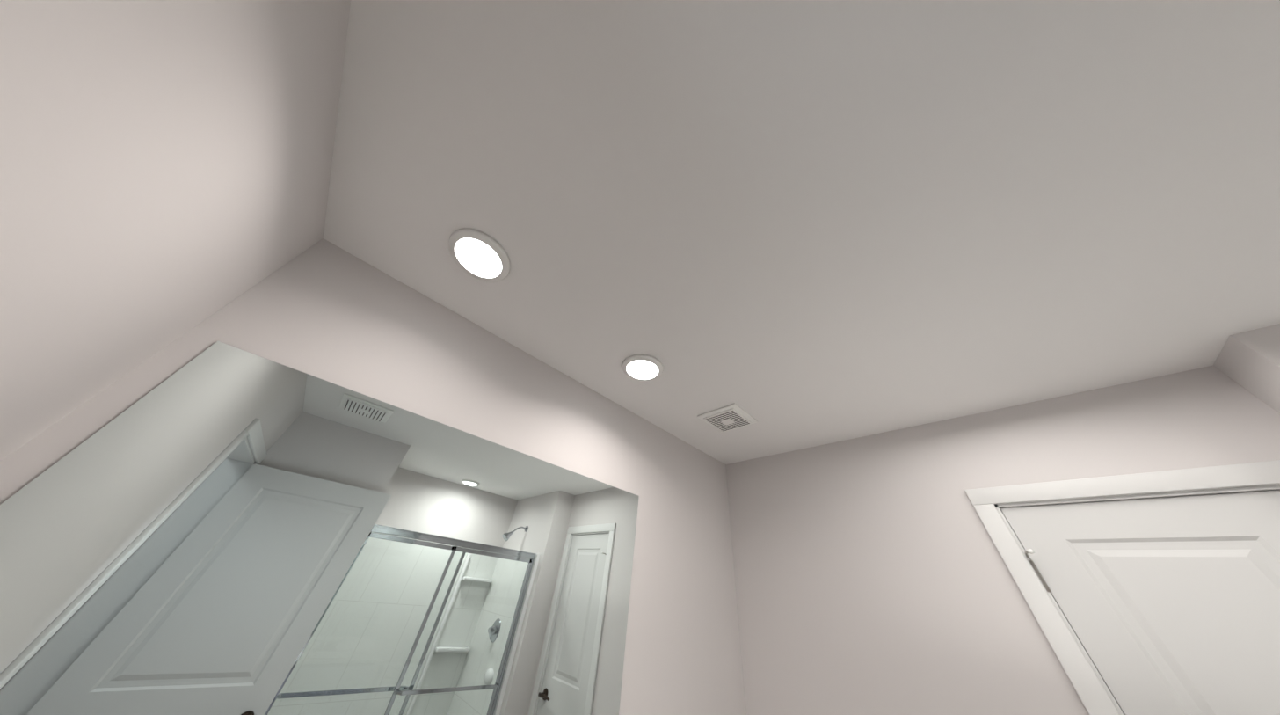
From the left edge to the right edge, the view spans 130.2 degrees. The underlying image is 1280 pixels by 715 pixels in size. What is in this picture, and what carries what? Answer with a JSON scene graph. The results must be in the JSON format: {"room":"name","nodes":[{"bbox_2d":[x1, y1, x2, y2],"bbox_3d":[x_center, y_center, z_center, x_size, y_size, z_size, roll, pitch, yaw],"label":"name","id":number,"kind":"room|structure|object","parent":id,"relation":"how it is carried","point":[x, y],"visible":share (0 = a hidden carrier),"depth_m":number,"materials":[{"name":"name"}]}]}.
{"room":"bathroom","nodes":[
{"label":"bathroom","id":0,"kind":"room"},
{"bbox_2d":[0,0,350,460],"bbox_3d":[-0.492,0.114,-0.404,2.050,2.430,0.120,-29,-51,36],"label":"wall","id":1,"kind":"structure","parent":0,"point":[165,168],"depth_m":0.47,"materials":[{"name":"grey paint"}]},
{"bbox_2d":[0,238,746,714],"bbox_3d":[-0.367,1.157,0.871,0.100,2.430,2.630,-29,-51,36],"label":"wall","id":2,"kind":"structure","parent":0,"point":[323,309],"depth_m":1.20,"materials":[{"name":"grey paint"}]},
{"bbox_2d":[0,341,639,714],"bbox_3d":[-0.583,0.730,0.806,0.005,1.030,1.497,-29,-51,36],"label":"wall mirror","id":3,"kind":"object","parent":2,"relation":"attached to","point":[216,527],"visible":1,"depth_m":0.72,"materials":[{"name":"clear glass"}]},
{"bbox_2d":[323,0,1279,464],"bbox_3d":[0.595,-0.593,0.579,3.170,0.100,4.310,-29,-51,36],"label":"ceiling","id":4,"kind":"structure","parent":0,"point":[789,225],"depth_m":0.74,"materials":[{"name":"white paint"}]},
{"bbox_2d":[448,227,510,282],"bbox_3d":[-0.530,-0.328,0.983,0.196,0.018,0.196,-29,-51,36],"label":"recessed light","id":5,"kind":"object","parent":4,"relation":"in","point":[479,255],"visible":1,"depth_m":0.96,"materials":[{"name":"white plastic"}]},
{"bbox_2d":[621,354,663,381],"bbox_3d":[0.011,0.054,1.374,0.196,0.018,0.196,-29,-51,36],"label":"recessed light","id":6,"kind":"object","parent":4,"relation":"in","point":[643,367],"visible":0.96,"depth_m":1.35,"materials":[{"name":"white plastic"}]},
{"bbox_2d":[697,403,757,432],"bbox_3d":[0.489,0.350,1.663,0.240,0.025,0.240,-29,-51,36],"label":"ceiling vent","id":7,"kind":"object","parent":4,"relation":"in","point":[728,418],"visible":0.96,"depth_m":1.64,"materials":[{"name":"white plastic"}]},
{"bbox_2d":[725,365,1279,714],"bbox_3d":[1.252,1.380,0.902,1.970,2.430,0.100,-29,-51,36],"label":"wall","id":8,"kind":"structure","parent":0,"point":[873,575],"depth_m":1.29,"materials":[{"name":"grey paint"}]},
{"bbox_2d":[964,459,1279,714],"bbox_3d":[1.631,1.280,0.460,0.749,2.105,0.116,-29,-51,36],"label":"door frame","id":9,"kind":"structure","parent":8,"relation":"attached to","point":[1092,689],"depth_m":1.02,"materials":[{"name":"white wood"}]},
{"bbox_2d":[1000,490,1279,714],"bbox_3d":[1.591,1.283,0.420,0.610,2.018,0.103,-29,-51,36],"label":"closet door","id":10,"kind":"structure","parent":8,"relation":"in","point":[1169,606],"depth_m":0.91,"materials":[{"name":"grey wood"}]},
{"bbox_2d":[1212,323,1279,413],"bbox_3d":[2.263,0.730,-0.058,1.100,2.430,0.300,-29,-51,36],"label":"wall","id":11,"kind":"structure","parent":0,"point":[1249,360],"depth_m":0.93,"materials":[{"name":"grey paint"}]}
]}

